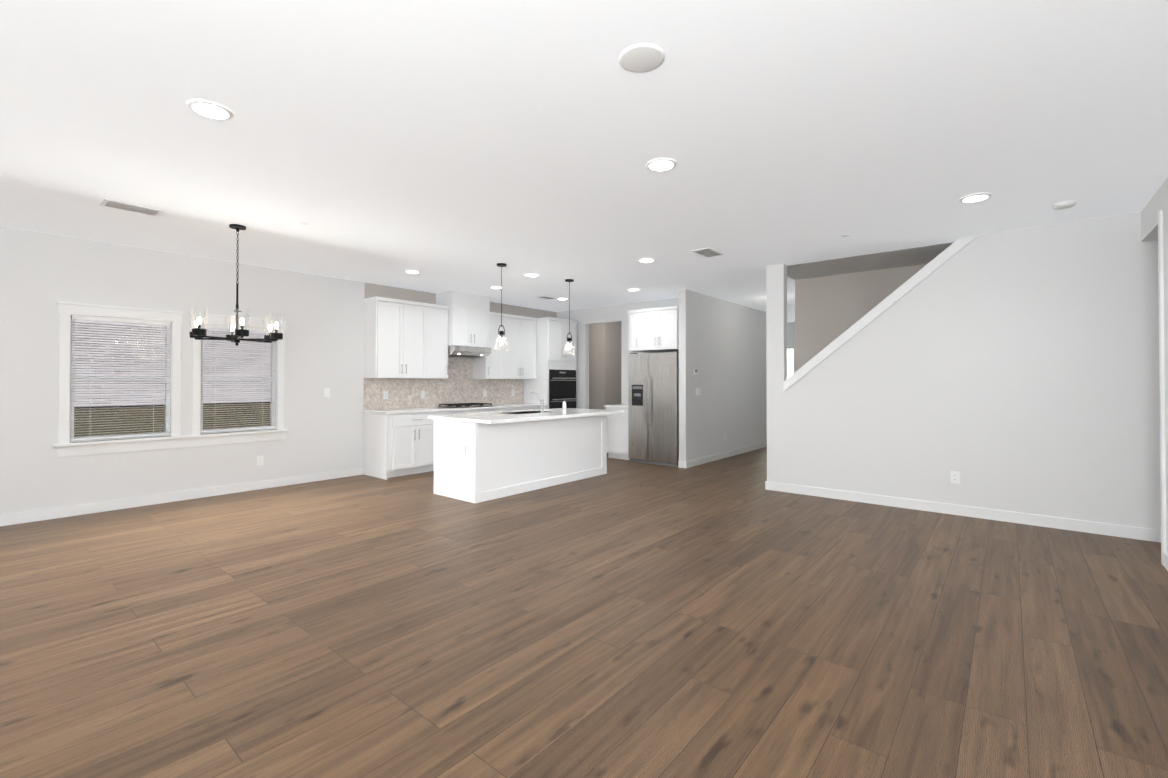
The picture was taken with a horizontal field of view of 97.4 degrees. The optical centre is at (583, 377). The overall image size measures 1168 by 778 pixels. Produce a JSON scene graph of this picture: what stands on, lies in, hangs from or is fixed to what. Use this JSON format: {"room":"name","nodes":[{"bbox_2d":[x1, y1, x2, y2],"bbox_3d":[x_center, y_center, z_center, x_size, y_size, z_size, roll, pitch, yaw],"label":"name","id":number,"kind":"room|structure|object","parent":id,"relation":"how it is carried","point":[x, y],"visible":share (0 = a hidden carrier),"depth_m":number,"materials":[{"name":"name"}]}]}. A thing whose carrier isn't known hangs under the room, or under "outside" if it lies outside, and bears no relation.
{"room":"open-plan living room","nodes":[
{"label":"open-plan living room","id":0,"kind":"room"},
{"bbox_2d":[0,226,515,514],"bbox_3d":[-3.836,0.006,6.610,0.150,2.740,10.320,0,-1,40],"label":"wall","id":1,"kind":"structure","parent":0,"point":[41,274],"depth_m":5.60,"materials":[{"name":"white paint"}]},
{"bbox_2d":[53,301,287,456],"bbox_3d":[-4.472,0.026,5.764,0.170,1.505,2.075,0,-1,40],"label":"window","id":2,"kind":"structure","parent":1,"relation":"in","point":[66,310],"depth_m":5.65,"materials":[{"name":"white wood"}]},
{"bbox_2d":[70,315,170,440],"bbox_3d":[-4.806,0.009,5.356,0.047,1.236,0.776,0,-1,40],"label":"window blind","id":3,"kind":"object","parent":2,"relation":"attached to","point":[89,318],"visible":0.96,"depth_m":5.33,"materials":[{"name":"white"}]},
{"bbox_2d":[200,324,275,432],"bbox_3d":[-4.133,0.016,6.168,0.047,1.236,0.776,0,-1,40],"label":"window blind","id":4,"kind":"object","parent":2,"relation":"attached to","point":[215,327],"visible":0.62,"depth_m":6.14,"materials":[{"name":"white"}]},
{"bbox_2d":[0,467,362,525],"bbox_3d":[-5.072,1.311,4.978,0.014,0.100,6.047,0,-1,40],"label":"baseboard","id":5,"kind":"structure","parent":1,"relation":"attached to","point":[53,513],"depth_m":5.57,"materials":[{"name":"white wood"}]},
{"bbox_2d":[257,456,262,465],"bbox_3d":[-3.978,1.023,6.303,0.008,0.118,0.075,0,-1,40],"label":"outlet","id":6,"kind":"object","parent":1,"relation":"attached to","point":[259,460],"visible":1,"depth_m":6.30,"materials":[{"name":"white plastic"}]},
{"bbox_2d":[324,388,329,396],"bbox_3d":[-3.467,0.209,6.926,0.009,0.118,0.075,0,-1,40],"label":"light switch","id":7,"kind":"object","parent":1,"relation":"attached to","point":[326,392],"visible":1,"depth_m":6.92,"materials":[{"name":"white plastic"}]},
{"bbox_2d":[363,296,448,378],"bbox_3d":[-2.620,-0.550,7.657,0.386,1.128,1.200,0,-1,40],"label":"upper cabinet","id":8,"kind":"object","parent":1,"relation":"attached to","point":[405,339],"visible":1,"depth_m":7.43,"materials":[{"name":"white wood"}]},
{"bbox_2d":[363,357,523,409],"bbox_3d":[-2.143,0.076,8.523,0.008,0.804,3.127,0,-1,40],"label":"tile backsplash","id":9,"kind":"structure","parent":1,"relation":"attached to","point":[459,384],"depth_m":8.39,"materials":[{"name":"tile"}]},
{"bbox_2d":[383,391,387,398],"bbox_3d":[-2.923,0.265,7.566,0.008,0.118,0.075,0,-1,40],"label":"outlet","id":10,"kind":"object","parent":9,"relation":"attached to","point":[385,394],"visible":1,"depth_m":7.56,"materials":[{"name":"white plastic"}]},
{"bbox_2d":[420,391,424,397],"bbox_3d":[-2.527,0.269,8.043,0.008,0.118,0.075,0,-1,40],"label":"outlet","id":11,"kind":"object","parent":9,"relation":"attached to","point":[422,394],"visible":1,"depth_m":8.04,"materials":[{"name":"white plastic"}]},
{"bbox_2d":[436,290,489,347],"bbox_3d":[-1.961,-0.919,8.376,0.486,0.853,0.736,0,-1,40],"label":"upper cabinet","id":12,"kind":"object","parent":1,"relation":"attached to","point":[468,319],"visible":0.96,"depth_m":8.19,"materials":[{"name":"white wood"}]},
{"bbox_2d":[448,345,491,357],"bbox_3d":[-1.951,-0.409,8.363,0.488,0.162,0.730,0,-1,40],"label":"range hood","id":13,"kind":"object","parent":1,"relation":"attached to","point":[455,351],"visible":0.94,"depth_m":8.21,"materials":[{"name":"silver metal"}]},
{"bbox_2d":[473,312,536,378],"bbox_3d":[-1.381,-0.537,9.150,0.386,1.128,1.193,0,-1,40],"label":"upper cabinet","id":14,"kind":"object","parent":1,"relation":"attached to","point":[517,360],"visible":0.92,"depth_m":9.03,"materials":[{"name":"white wood"}]},
{"bbox_2d":[0,447,1167,777],"bbox_3d":[0.913,1.401,6.088,10.750,0.060,15.600,0,-1,40],"label":"floor","id":15,"kind":"structure","parent":0,"point":[730,617],"depth_m":2.64,"materials":[{"name":"brown wood"}]},
{"bbox_2d":[367,411,442,478],"bbox_3d":[-2.599,0.947,7.485,0.620,0.876,0.761,0,-1,40],"label":"base cabinet","id":16,"kind":"object","parent":15,"relation":"on","point":[398,442],"depth_m":7.15,"materials":[{"name":"white wood"}]},
{"bbox_2d":[363,403,546,414],"bbox_3d":[-1.908,0.496,8.314,0.630,0.040,3.141,0,-1,40],"label":"countertop","id":17,"kind":"structure","parent":16,"relation":"on","point":[385,411],"depth_m":7.77,"materials":[{"name":"white stone"}]},
{"bbox_2d":[438,403,491,407],"bbox_3d":[-1.917,0.452,8.327,0.500,0.046,0.720,0,-1,40],"label":"cooktop","id":18,"kind":"object","parent":17,"relation":"in","point":[459,405],"visible":0.98,"depth_m":8.18,"materials":[{"name":"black metal"}]},
{"bbox_2d":[443,411,462,414],"bbox_3d":[-2.270,0.950,7.882,0.620,0.876,0.511,0,-1,40],"label":"base cabinet","id":19,"kind":"object","parent":15,"relation":"on","point":[444,412],"depth_m":7.74,"materials":[{"name":"white"}]},
{"bbox_2d":[463,407,498,413],"bbox_3d":[-1.909,0.954,8.316,0.620,0.876,0.861,0,-1,40],"label":"base cabinet","id":20,"kind":"object","parent":15,"relation":"on","point":[481,409],"depth_m":8.22,"materials":[{"name":"white"}]},
{"bbox_2d":[499,407,522,411],"bbox_3d":[-1.513,0.959,8.794,0.620,0.876,0.621,0,-1,40],"label":"base cabinet","id":21,"kind":"object","parent":15,"relation":"on","point":[501,409],"depth_m":8.64,"materials":[{"name":"white"}]},
{"bbox_2d":[434,416,607,502],"bbox_3d":[-0.724,0.940,6.717,0.808,0.876,2.358,0,-1,40],"label":"kitchen island","id":22,"kind":"object","parent":15,"relation":"on","point":[508,453],"depth_m":6.03,"materials":[{"name":"white wood"}]},
{"bbox_2d":[460,408,619,423],"bbox_3d":[-0.413,0.479,6.463,0.540,0.040,2.410,0,-1,40],"label":"island countertop","id":23,"kind":"structure","parent":22,"relation":"on","point":[519,416],"depth_m":6.03,"materials":[{"name":"white stone"}]},
{"bbox_2d":[529,391,543,412],"bbox_3d":[-0.640,0.315,6.624,0.268,0.288,0.131,0,-1,40],"label":"faucet","id":24,"kind":"object","parent":23,"relation":"on","point":[540,400],"visible":1,"depth_m":6.57,"materials":[{"name":"silver metal"}]},
{"bbox_2d":[523,407,546,409],"bbox_3d":[-1.150,0.963,9.232,0.620,0.876,0.760,0,-1,40],"label":"base cabinet","id":25,"kind":"object","parent":15,"relation":"on","point":[524,408],"depth_m":9.04,"materials":[{"name":"white"}]},
{"bbox_2d":[524,317,577,408],"bbox_3d":[-0.611,0.155,9.821,0.706,2.500,0.818,0,-1,40],"label":"tall cabinet","id":26,"kind":"object","parent":15,"relation":"on","point":[553,384],"visible":0.67,"depth_m":9.52,"materials":[{"name":"white painted wood"},{"name":"black glass"},{"name":"metal"}]},
{"bbox_2d":[604,404,629,459],"bbox_3d":[0.738,0.940,8.927,0.515,0.915,0.656,0,-1,40],"label":"base cabinet","id":27,"kind":"object","parent":15,"relation":"on","point":[617,436],"visible":0.44,"depth_m":8.71,"materials":[{"name":"white wood"}]},
{"bbox_2d":[628,351,678,466],"bbox_3d":[1.269,0.495,8.436,0.910,1.795,0.720,0,-1,40],"label":"fridge","id":28,"kind":"object","parent":15,"relation":"on","point":[653,408],"visible":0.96,"depth_m":8.18,"materials":[{"name":"silver metal"}]},
{"bbox_2d":[0,0,1167,322],"bbox_3d":[0.913,-1.397,6.114,10.750,0.064,15.600,0,-1,40],"label":"ceiling","id":29,"kind":"structure","parent":0,"point":[466,146],"depth_m":2.94,"materials":[{"name":"white paint"}]},
{"bbox_2d":[100,198,163,216],"bbox_3d":[-3.675,-1.379,4.177,0.220,0.012,0.360,0,-1,40],"label":"ceiling vent","id":30,"kind":"object","parent":29,"relation":"in","point":[125,206],"visible":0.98,"depth_m":4.15,"materials":[{"name":"white plastic"}]},
{"bbox_2d":[186,99,233,119],"bbox_3d":[-1.952,-1.393,2.683,0.200,0.011,0.200,0,-1,40],"label":"recessed light","id":31,"kind":"object","parent":29,"relation":"in","point":[210,110],"visible":1,"depth_m":2.67,"materials":[{"name":"white plastic"}]},
{"bbox_2d":[188,224,283,345],"bbox_3d":[-3.161,-0.834,4.681,0.774,1.093,0.744,0,-1,40],"label":"chandelier","id":32,"kind":"object","parent":29,"relation":"hanging from","point":[198,333],"visible":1,"depth_m":4.67,"materials":[{"name":"black metal"}]},
{"bbox_2d":[365,283,435,303],"bbox_3d":[-2.759,-1.238,7.799,0.005,0.228,1.165,0,-1,40],"label":"wall","id":33,"kind":"structure","parent":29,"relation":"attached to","point":[372,290],"depth_m":7.75,"materials":[{"name":"beige paint"}]},
{"bbox_2d":[404,270,419,273],"bbox_3d":[-2.212,-1.357,6.614,0.200,0.011,0.200,0,-1,40],"label":"recessed light","id":34,"kind":"object","parent":29,"relation":"in","point":[412,271],"visible":1,"depth_m":6.58,"materials":[{"name":"white plastic"}]},
{"bbox_2d":[494,263,508,350],"bbox_3d":[-0.995,-0.847,6.197,0.186,1.039,0.186,0,-1,40],"label":"pendant light","id":35,"kind":"object","parent":29,"relation":"hanging from","point":[501,334],"visible":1,"depth_m":6.19,"materials":[{"name":"glass"}]},
{"bbox_2d":[490,302,556,317],"bbox_3d":[-1.112,-1.246,9.786,0.005,0.175,1.726,0,-1,40],"label":"wall","id":36,"kind":"structure","parent":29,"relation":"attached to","point":[494,307],"depth_m":9.68,"materials":[{"name":"beige paint"}]},
{"bbox_2d":[525,273,539,276],"bbox_3d":[-0.690,-1.355,6.820,0.200,0.011,0.200,0,-1,40],"label":"recessed light","id":37,"kind":"object","parent":29,"relation":"in","point":[532,275],"visible":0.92,"depth_m":6.81,"materials":[{"name":"white plastic"}]},
{"bbox_2d":[538,296,555,299],"bbox_3d":[-0.624,-1.338,8.623,0.160,0.012,0.300,0,-1,40],"label":"ceiling vent","id":38,"kind":"object","parent":29,"relation":"in","point":[546,297],"visible":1,"depth_m":8.58,"materials":[{"name":"white plastic"}]},
{"bbox_2d":[563,279,575,354],"bbox_3d":[-0.203,-0.839,7.152,0.186,1.039,0.186,0,-1,40],"label":"pendant light","id":39,"kind":"object","parent":29,"relation":"hanging from","point":[569,346],"visible":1,"depth_m":7.15,"materials":[{"name":"black metal"}]},
{"bbox_2d":[627,288,639,290],"bbox_3d":[0.766,-1.346,7.886,0.200,0.011,0.200,0,-1,40],"label":"recessed light","id":40,"kind":"object","parent":29,"relation":"in","point":[633,289],"visible":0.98,"depth_m":7.85,"materials":[{"name":"white plastic"}]},
{"bbox_2d":[619,43,664,72],"bbox_3d":[0.254,-1.399,2.256,0.200,0.007,0.200,0,-1,40],"label":"ceiling speaker","id":41,"kind":"object","parent":29,"relation":"attached to","point":[641,57],"visible":1,"depth_m":2.25,"materials":[{"name":"white plastic"}]},
{"bbox_2d":[638,258,654,262],"bbox_3d":[0.729,-1.363,5.994,0.200,0.011,0.200,0,-1,40],"label":"recessed light","id":42,"kind":"object","parent":29,"relation":"in","point":[645,260],"visible":0.94,"depth_m":5.97,"materials":[{"name":"white plastic"}]},
{"bbox_2d":[646,158,676,171],"bbox_3d":[0.506,-1.387,3.359,0.200,0.011,0.200,0,-1,40],"label":"recessed light","id":43,"kind":"object","parent":29,"relation":"in","point":[661,164],"visible":0.9,"depth_m":3.34,"materials":[{"name":"white plastic"}]},
{"bbox_2d":[692,247,723,257],"bbox_3d":[1.360,-1.366,5.626,0.200,0.012,0.360,0,-1,40],"label":"ceiling vent","id":44,"kind":"object","parent":29,"relation":"in","point":[708,252],"visible":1,"depth_m":5.60,"materials":[{"name":"white plastic"}]},
{"bbox_2d":[959,193,991,202],"bbox_3d":[3.021,-1.382,3.963,0.200,0.011,0.200,0,-1,40],"label":"recessed light","id":45,"kind":"object","parent":29,"relation":"in","point":[974,197],"visible":0.96,"depth_m":3.94,"materials":[{"name":"white plastic"}]},
{"bbox_2d":[1053,200,1075,209],"bbox_3d":[3.826,-1.369,4.088,0.136,0.034,0.136,0,-1,40],"label":"smoke detector","id":46,"kind":"object","parent":29,"relation":"attached to","point":[1062,205],"visible":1,"depth_m":4.06,"materials":[{"name":"white plastic"}]},
{"bbox_2d":[589,322,620,409],"bbox_3d":[0.528,0.061,12.623,1.530,2.740,2.050,0,-1,40],"label":"wall block","id":47,"kind":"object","parent":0,"point":[604,363],"visible":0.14,"depth_m":11.53,"materials":[{"name":"beige paint"}]},
{"bbox_2d":[557,298,678,408],"bbox_3d":[0.694,0.032,9.479,3.160,2.740,0.120,0,-1,40],"label":"wall","id":48,"kind":"structure","parent":0,"point":[585,318],"depth_m":9.74,"materials":[{"name":"white paint"}]},
{"bbox_2d":[627,305,678,352],"bbox_3d":[1.285,-0.772,8.468,0.934,0.670,0.688,0,-1,40],"label":"upper cabinet","id":49,"kind":"object","parent":48,"relation":"attached to","point":[652,330],"visible":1,"depth_m":8.22,"materials":[{"name":"white wood"}]},
{"bbox_2d":[679,289,766,461],"bbox_3d":[2.607,0.030,9.217,0.120,2.740,3.440,0,-1,40],"label":"wall","id":50,"kind":"structure","parent":0,"point":[722,347],"depth_m":8.78,"materials":[{"name":"white paint"}]},
{"bbox_2d":[696,388,700,395],"bbox_3d":[1.822,0.230,8.165,0.009,0.118,0.165,0,-1,40],"label":"light switch","id":51,"kind":"object","parent":50,"relation":"attached to","point":[698,391],"visible":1,"depth_m":8.15,"materials":[{"name":"white plastic"}]},
{"bbox_2d":[684,442,766,467],"bbox_3d":[2.655,1.349,9.157,0.014,0.100,3.454,0,-1,40],"label":"baseboard","id":52,"kind":"structure","parent":50,"relation":"attached to","point":[699,461],"depth_m":8.81,"materials":[{"name":"white wood"}]},
{"bbox_2d":[787,322,794,373],"bbox_3d":[4.978,0.058,12.279,3.420,2.740,0.100,0,-1,40],"label":"wall","id":53,"kind":"structure","parent":0,"point":[790,335],"depth_m":12.24,"materials":[{"name":"white paint"}]},
{"bbox_2d":[787,349,792,377],"bbox_3d":[4.645,-0.120,12.482,0.850,1.100,0.005,0,-1,40],"label":"window","id":54,"kind":"structure","parent":53,"relation":"in","point":[789,362],"depth_m":12.26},
{"bbox_2d":[795,264,926,371],"bbox_3d":[4.193,0.002,6.187,3.150,2.740,0.120,0,-1,40],"label":"wall","id":55,"kind":"structure","parent":0,"point":[829,310],"depth_m":6.84,"materials":[{"name":"beige paint"}]},
{"bbox_2d":[766,212,1160,529],"bbox_3d":[4.003,-0.009,4.916,4.480,2.740,0.120,0,-1,40],"label":"wall","id":56,"kind":"structure","parent":0,"point":[1015,371],"depth_m":4.86,"materials":[{"name":"white paint"}]},
{"bbox_2d":[784,235,977,391],"bbox_3d":[3.156,-0.601,5.624,1.859,1.542,0.150,0,-1,40],"label":"trim","id":57,"kind":"structure","parent":56,"relation":"attached to","point":[935,263],"depth_m":5.51,"materials":[{"name":"white wood"}]},
{"bbox_2d":[951,471,959,483],"bbox_3d":[3.680,0.992,5.090,0.075,0.118,0.008,0,-1,40],"label":"outlet","id":58,"kind":"object","parent":56,"relation":"attached to","point":[955,476],"visible":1,"depth_m":5.09,"materials":[{"name":"white plastic"}]},
{"bbox_2d":[765,481,1160,542],"bbox_3d":[3.964,1.310,4.868,4.494,0.100,0.044,0,-1,40],"label":"baseboard","id":59,"kind":"structure","parent":56,"relation":"attached to","point":[1140,533],"depth_m":4.94,"materials":[{"name":"white wood"}]},
{"bbox_2d":[1141,177,1167,553],"bbox_3d":[2.324,-0.042,1.372,0.120,2.740,9.920,0,-1,40],"label":"wall","id":60,"kind":"structure","parent":0,"point":[1156,204],"depth_m":3.66,"materials":[{"name":"white paint"}]},
{"bbox_2d":[1158,210,1165,565],"bbox_3d":[4.168,0.074,3.700,0.016,2.550,0.060,0,-1,40],"label":"trim","id":61,"kind":"structure","parent":60,"relation":"attached to","point":[1162,381],"depth_m":3.68,"materials":[{"name":"white wood"}]},
{"bbox_2d":[1163,552,1167,570],"bbox_3d":[1.647,1.272,0.648,0.014,0.100,7.960,0,-1,40],"label":"baseboard","id":62,"kind":"structure","parent":60,"relation":"attached to","point":[1165,554],"depth_m":3.62,"materials":[{"name":"white wood"}]},
{"bbox_3d":[-5.975,2.605,6.983,3.650,0.050,15.000,0,-1,40],"label":"ground","id":63,"kind":"structure","parent":0,"visible":0},
{"bbox_2d":[74,402,269,437],"bbox_3d":[-5.940,1.479,6.965,0.100,2.200,15.000,0,-1,40],"label":"fence","id":64,"kind":"object","parent":63,"relation":"on","point":[261,418],"depth_m":6.96,"materials":[{"name":"brown"}]},
{"bbox_2d":[74,320,270,406],"bbox_3d":[-7.303,-1.010,8.117,0.200,7.200,15.000,0,-1,40],"label":"brick house","id":65,"kind":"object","parent":63,"relation":"on","point":[261,371],"depth_m":8.25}
]}

